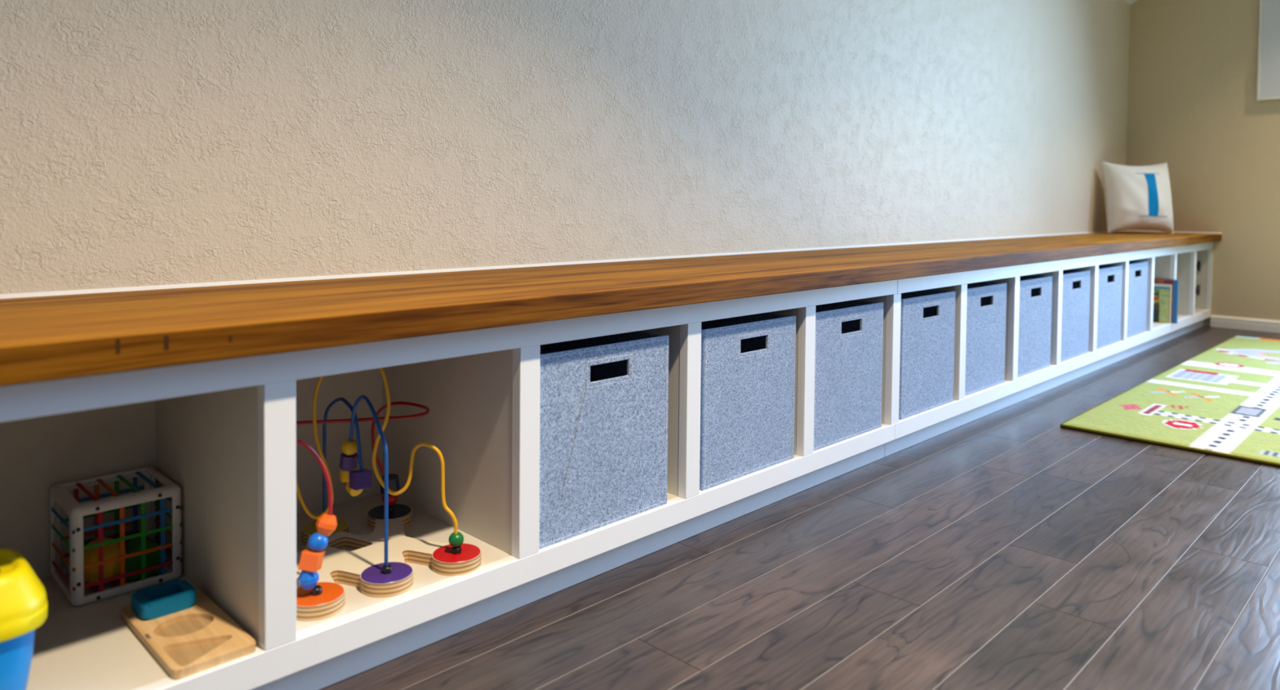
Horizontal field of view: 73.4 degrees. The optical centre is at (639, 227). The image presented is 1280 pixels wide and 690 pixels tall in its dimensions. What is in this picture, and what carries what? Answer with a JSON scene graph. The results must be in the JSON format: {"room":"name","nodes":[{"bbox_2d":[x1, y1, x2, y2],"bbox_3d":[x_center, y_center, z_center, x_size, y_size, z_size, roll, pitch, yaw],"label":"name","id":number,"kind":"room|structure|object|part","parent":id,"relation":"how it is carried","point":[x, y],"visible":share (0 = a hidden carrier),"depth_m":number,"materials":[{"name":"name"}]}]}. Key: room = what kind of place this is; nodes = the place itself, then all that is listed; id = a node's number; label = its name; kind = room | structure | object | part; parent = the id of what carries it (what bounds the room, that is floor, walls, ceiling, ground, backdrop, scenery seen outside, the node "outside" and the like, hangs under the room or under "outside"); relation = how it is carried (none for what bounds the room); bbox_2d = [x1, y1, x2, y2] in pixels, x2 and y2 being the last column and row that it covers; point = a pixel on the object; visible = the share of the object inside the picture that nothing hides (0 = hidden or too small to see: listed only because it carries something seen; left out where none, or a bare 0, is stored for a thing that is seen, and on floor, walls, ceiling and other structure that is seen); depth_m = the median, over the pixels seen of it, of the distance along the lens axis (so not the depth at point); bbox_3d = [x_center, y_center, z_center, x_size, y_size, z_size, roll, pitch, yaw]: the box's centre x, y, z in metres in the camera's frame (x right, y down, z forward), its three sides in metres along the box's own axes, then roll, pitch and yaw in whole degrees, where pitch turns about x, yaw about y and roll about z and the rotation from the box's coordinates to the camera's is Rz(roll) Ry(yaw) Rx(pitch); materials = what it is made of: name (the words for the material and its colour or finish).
{"room":"playroom","nodes":[
{"label":"playroom","id":0,"kind":"room"},
{"bbox_2d":[0,0,1130,293],"bbox_3d":[0.355,-0.343,2.412,0.100,1.862,6.780,2,3,45],"label":"wall","id":1,"kind":"structure","parent":0,"point":[143,142],"depth_m":1.75,"materials":[{"name":"white paint"}]},
{"bbox_2d":[0,230,1124,298],"bbox_3d":[0.353,0.064,2.352,0.005,0.006,6.480,2,3,45],"label":"trim","id":2,"kind":"structure","parent":1,"relation":"attached to","point":[357,275],"depth_m":1.56,"materials":[{"name":"white paint"}]},
{"bbox_2d":[320,325,1279,689],"bbox_3d":[1.667,0.619,1.068,3.710,0.050,6.480,2,3,45],"label":"floor","id":3,"kind":"structure","parent":0,"point":[1008,548],"depth_m":1.37,"materials":[{"name":"brown wood"}]},
{"bbox_2d":[0,241,1213,689],"bbox_3d":[0.583,0.326,2.306,0.408,0.437,6.229,2,3,45],"label":"cubby shelf","id":4,"kind":"object","parent":3,"relation":"on","point":[225,432],"visible":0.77,"depth_m":1.25,"materials":[{"name":"white paint"}]},
{"bbox_2d":[0,548,47,689],"bbox_3d":[-0.681,0.417,0.868,0.129,0.146,0.129,2,3,45],"label":"bucket","id":5,"kind":"object","parent":4,"relation":"on","point":[23,596],"visible":1,"depth_m":0.86,"materials":[{"name":"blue plastic"}]},
{"bbox_3d":[-0.680,0.373,0.867,0.129,0.058,0.129,2,3,45],"label":"lid","id":6,"kind":"part","parent":5,"relation":"part of","materials":[{"name":"yellow plastic"}]},
{"bbox_2d":[48,466,182,606],"bbox_3d":[-0.716,0.415,1.174,0.132,0.130,0.130,2,3,45],"label":"cube","id":7,"kind":"object","parent":4,"relation":"on","point":[60,496],"visible":0.95,"depth_m":1.15,"materials":[{"name":"white plastic"}]},
{"bbox_2d":[83,538,95,546],"bbox_3d":[-0.759,0.452,1.179,0.033,0.040,0.038,2,3,45],"label":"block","id":8,"kind":"object","parent":7,"relation":"in","point":[86,542],"visible":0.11,"depth_m":1.18,"materials":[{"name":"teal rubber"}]},
{"bbox_2d":[83,537,126,583],"bbox_3d":[-0.718,0.444,1.146,0.058,0.058,0.059,2,3,45],"label":"ball","id":9,"kind":"object","parent":7,"relation":"in","point":[112,550],"visible":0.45,"depth_m":1.13,"materials":[{"name":"yellow plastic"}]},
{"bbox_2d":[105,529,140,544],"bbox_3d":[-0.724,0.452,1.208,0.040,0.040,0.044,2,3,45],"label":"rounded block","id":10,"kind":"object","parent":7,"relation":"in","point":[131,531],"visible":0.17,"depth_m":1.21,"materials":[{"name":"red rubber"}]},
{"bbox_2d":[119,536,160,581],"bbox_3d":[-0.682,0.449,1.177,0.032,0.049,0.050,2,3,45],"label":"ball","id":11,"kind":"object","parent":7,"relation":"in","point":[153,558],"visible":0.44,"depth_m":1.17,"materials":[{"name":"green plastic"}]},
{"bbox_2d":[120,586,255,679],"bbox_3d":[-0.546,0.481,1.032,0.206,0.010,0.089,2,3,45],"label":"board","id":12,"kind":"object","parent":4,"relation":"on","point":[202,637],"visible":0.85,"depth_m":1.00,"materials":[{"name":"brown wood"}]},
{"bbox_2d":[131,579,195,620],"bbox_3d":[-0.596,0.465,1.076,0.053,0.019,0.062,2,3,45],"label":"block","id":13,"kind":"object","parent":12,"relation":"on","point":[157,601],"visible":1,"depth_m":1.06,"materials":[{"name":"blue plastic"}]},
{"bbox_3d":[-0.712,0.311,1.276,0.008,0.367,2.944,2,3,45],"label":"panel","id":14,"kind":"part","parent":4,"relation":"part of","materials":[{"name":"white wood"}]},
{"bbox_2d":[295,367,480,621],"bbox_3d":[-0.411,0.325,1.232,0.293,0.312,0.296,2,3,45],"label":"bead maze","id":15,"kind":"object","parent":4,"relation":"on","point":[375,565],"visible":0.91,"depth_m":1.22,"materials":[{"name":"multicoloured wood"}]},
{"bbox_3d":[-0.430,0.159,0.994,0.019,0.040,2.944,2,3,45],"label":"rail","id":16,"kind":"part","parent":4,"relation":"part of","materials":[{"name":"white paint"}]},
{"bbox_3d":[-0.576,0.492,1.145,0.381,0.018,2.944,2,3,45],"label":"panel","id":17,"kind":"part","parent":4,"relation":"part of","materials":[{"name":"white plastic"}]},
{"bbox_3d":[-0.433,0.508,1.005,0.019,0.039,2.944,2,3,45],"label":"rail","id":18,"kind":"part","parent":4,"relation":"part of","materials":[{"name":"white paint"}]},
{"bbox_2d":[538,331,668,549],"bbox_3d":[-0.156,0.329,1.484,0.293,0.293,0.289,2,3,45],"label":"storage bin","id":19,"kind":"object","parent":4,"relation":"on","point":[604,400],"visible":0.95,"depth_m":1.38,"materials":[{"name":"fabric"}]},
{"bbox_3d":[-0.258,0.326,1.585,0.005,0.292,0.287,2,3,45],"label":"panel","id":20,"kind":"part","parent":19,"relation":"part of","materials":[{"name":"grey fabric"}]},
{"bbox_3d":[-0.060,0.328,1.587,0.286,0.292,0.005,2,3,45],"label":"panel","id":21,"kind":"part","parent":19,"relation":"part of","materials":[{"name":"grey fabric"}]},
{"bbox_2d":[0,231,1222,386],"bbox_3d":[0.591,0.089,2.279,0.446,0.036,6.249,2,3,45],"label":"bench top","id":22,"kind":"object","parent":4,"relation":"on","point":[62,336],"visible":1,"depth_m":1.21,"materials":[{"name":"brown wood"}]},
{"bbox_2d":[1102,161,1173,233],"bbox_3d":[2.472,-0.151,4.262,0.363,0.356,0.183,0,2,-14],"label":"throw pillow","id":23,"kind":"object","parent":22,"relation":"on","point":[1136,197],"visible":1,"depth_m":4.20,"materials":[{"name":"white fabric"}]},
{"bbox_2d":[699,312,795,490],"bbox_3d":[0.113,0.323,1.757,0.292,0.293,0.289,2,3,45],"label":"storage bin","id":24,"kind":"object","parent":4,"relation":"on","point":[748,378],"visible":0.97,"depth_m":1.65,"materials":[{"name":"grey fabric"}]},
{"bbox_3d":[0.011,0.326,1.659,0.286,0.292,0.005,2,3,45],"label":"panel","id":25,"kind":"part","parent":24,"relation":"part of","materials":[{"name":"grey fabric"}]},
{"bbox_3d":[0.209,0.322,1.859,0.286,0.292,0.005,2,3,45],"label":"panel","id":26,"kind":"part","parent":24,"relation":"part of","materials":[{"name":"grey fabric"}]},
{"bbox_2d":[813,299,883,450],"bbox_3d":[0.362,0.318,2.009,0.292,0.293,0.289,2,3,45],"label":"storage bin","id":27,"kind":"object","parent":4,"relation":"on","point":[849,335],"visible":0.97,"depth_m":1.91,"materials":[{"name":"grey fabric"}]},
{"bbox_3d":[0.459,0.316,2.111,0.286,0.292,0.005,2,3,45],"label":"panel","id":28,"kind":"part","parent":27,"relation":"part of","materials":[{"name":"grey fabric"}]},
{"bbox_2d":[898,288,955,419],"bbox_3d":[0.630,0.312,2.281,0.292,0.293,0.289,2,3,45],"label":"storage bin","id":29,"kind":"object","parent":4,"relation":"on","point":[927,317],"visible":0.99,"depth_m":2.17,"materials":[{"name":"fabric"}]},
{"bbox_3d":[0.727,0.310,2.383,0.286,0.292,0.005,2,3,45],"label":"panel","id":30,"kind":"part","parent":29,"relation":"part of","materials":[{"name":"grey fabric"}]},
{"bbox_2d":[964,281,1006,395],"bbox_3d":[0.874,0.306,2.533,0.292,0.293,0.289,2,3,45],"label":"storage bin","id":31,"kind":"object","parent":4,"relation":"on","point":[986,301],"visible":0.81,"depth_m":2.44,"materials":[{"name":"fabric"}]},
{"bbox_3d":[0.970,0.304,2.635,0.286,0.292,0.005,2,3,45],"label":"panel","id":32,"kind":"part","parent":31,"relation":"part of","materials":[{"name":"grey fabric"}]},
{"bbox_2d":[1017,275,1052,377],"bbox_3d":[1.133,0.301,2.793,0.292,0.293,0.289,2,3,45],"label":"storage bin","id":33,"kind":"object","parent":4,"relation":"on","point":[1035,291],"visible":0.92,"depth_m":2.70,"materials":[{"name":"fabric"}]},
{"bbox_3d":[1.230,0.299,2.896,0.286,0.292,0.005,2,3,45],"label":"panel","id":34,"kind":"part","parent":33,"relation":"part of","materials":[{"name":"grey fabric"}]},
{"bbox_3d":[1.754,0.459,3.223,0.019,0.039,3.284,2,3,45],"label":"rail","id":35,"kind":"part","parent":4,"relation":"part of","materials":[{"name":"white paint"}]},
{"bbox_3d":[1.757,0.110,3.212,0.019,0.040,3.284,2,3,45],"label":"rail","id":36,"kind":"part","parent":4,"relation":"part of","materials":[{"name":"white paint"}]},
{"bbox_2d":[1060,269,1090,362],"bbox_3d":[1.394,0.295,3.057,0.292,0.293,0.289,2,3,45],"label":"storage bin","id":37,"kind":"object","parent":4,"relation":"on","point":[1076,283],"visible":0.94,"depth_m":2.96,"materials":[{"name":"fabric"}]},
{"bbox_3d":[1.491,0.293,3.159,0.286,0.292,0.005,2,3,45],"label":"panel","id":38,"kind":"part","parent":37,"relation":"part of","materials":[{"name":"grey fabric"}]},
{"bbox_3d":[1.612,0.443,3.363,0.381,0.018,3.284,2,3,45],"label":"panel","id":39,"kind":"part","parent":4,"relation":"part of","materials":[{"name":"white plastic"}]},
{"bbox_2d":[1096,264,1122,349],"bbox_3d":[1.655,0.289,3.318,0.292,0.293,0.289,2,3,45],"label":"storage bin","id":40,"kind":"object","parent":4,"relation":"on","point":[1110,277],"visible":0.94,"depth_m":3.22,"materials":[{"name":"grey fabric"}]},
{"bbox_3d":[1.752,0.287,3.421,0.286,0.292,0.005,2,3,45],"label":"panel","id":41,"kind":"part","parent":40,"relation":"part of","materials":[{"name":"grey fabric"}]},
{"bbox_2d":[1126,260,1148,338],"bbox_3d":[1.907,0.283,3.576,0.292,0.293,0.289,2,3,45],"label":"storage bin","id":42,"kind":"object","parent":4,"relation":"on","point":[1138,270],"visible":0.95,"depth_m":3.48,"materials":[{"name":"fabric"}]},
{"bbox_3d":[2.003,0.282,3.678,0.286,0.292,0.005,2,3,45],"label":"panel","id":43,"kind":"part","parent":42,"relation":"part of","materials":[{"name":"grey fabric"}]},
{"bbox_2d":[1152,283,1172,323],"bbox_3d":[2.324,0.337,3.890,0.141,0.173,0.012,2,3,45],"label":"picture book","id":44,"kind":"object","parent":4,"relation":"on","point":[1162,292],"visible":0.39,"depth_m":3.86,"materials":[{"name":"paper"}]},
{"bbox_2d":[1154,278,1178,323],"bbox_3d":[2.341,0.327,3.893,0.166,0.194,0.012,2,3,45],"label":"picture book","id":45,"kind":"object","parent":4,"relation":"on","point":[1175,283],"visible":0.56,"depth_m":3.84,"materials":[{"name":"paper"}]},
{"bbox_2d":[1195,284,1199,294],"bbox_3d":[2.854,0.318,4.398,0.014,0.052,0.040,2,3,45],"label":"wall hook","id":46,"kind":"object","parent":4,"relation":"attached to","point":[1197,287],"visible":0.92,"depth_m":4.39,"materials":[{"name":"metal"}]},
{"bbox_2d":[1195,261,1200,271],"bbox_3d":[2.856,0.195,4.394,0.014,0.052,0.040,2,3,45],"label":"wall hook","id":47,"kind":"object","parent":4,"relation":"attached to","point":[1198,263],"visible":0.99,"depth_m":4.39,"materials":[{"name":"metal"}]},
{"bbox_2d":[1060,335,1279,467],"bbox_3d":[2.478,0.544,2.669,1.452,0.014,2.306,2,3,45],"label":"rug","id":48,"kind":"object","parent":3,"relation":"on","point":[1223,401],"visible":1,"depth_m":2.54,"materials":[{"name":"green carpet"}]},
{"bbox_2d":[1123,0,1137,4],"bbox_3d":[1.653,-1.556,1.035,3.810,0.915,6.480,2,3,45],"label":"ceiling","id":49,"kind":"structure","parent":0,"point":[1130,2],"depth_m":4.58,"materials":[{"name":"white paint"}]},
{"bbox_2d":[1125,0,1279,326],"bbox_3d":[3.990,-0.775,3.368,3.910,2.737,0.100,2,3,45],"label":"wall","id":50,"kind":"structure","parent":0,"point":[1193,107],"depth_m":4.36,"materials":[{"name":"beige paint"}]},
{"bbox_2d":[1124,230,1222,233],"bbox_3d":[2.784,0.020,4.502,0.447,0.006,0.005,2,3,45],"label":"trim","id":51,"kind":"structure","parent":50,"relation":"attached to","point":[1125,230],"depth_m":4.48,"materials":[{"name":"wood"}]},
{"bbox_2d":[1210,315,1279,333],"bbox_3d":[3.096,0.479,4.197,0.521,0.059,0.014,2,3,45],"label":"baseboard","id":52,"kind":"structure","parent":50,"relation":"attached to","point":[1217,321],"depth_m":4.27,"materials":[{"name":"white paint"}]},
{"bbox_2d":[1257,0,1279,100],"bbox_3d":[3.161,-0.922,4.089,0.350,0.600,0.034,2,3,45],"label":"framed board","id":53,"kind":"object","parent":50,"relation":"attached to","point":[1268,51],"visible":1,"depth_m":4.17,"materials":[{"name":"white paint"}]}
]}

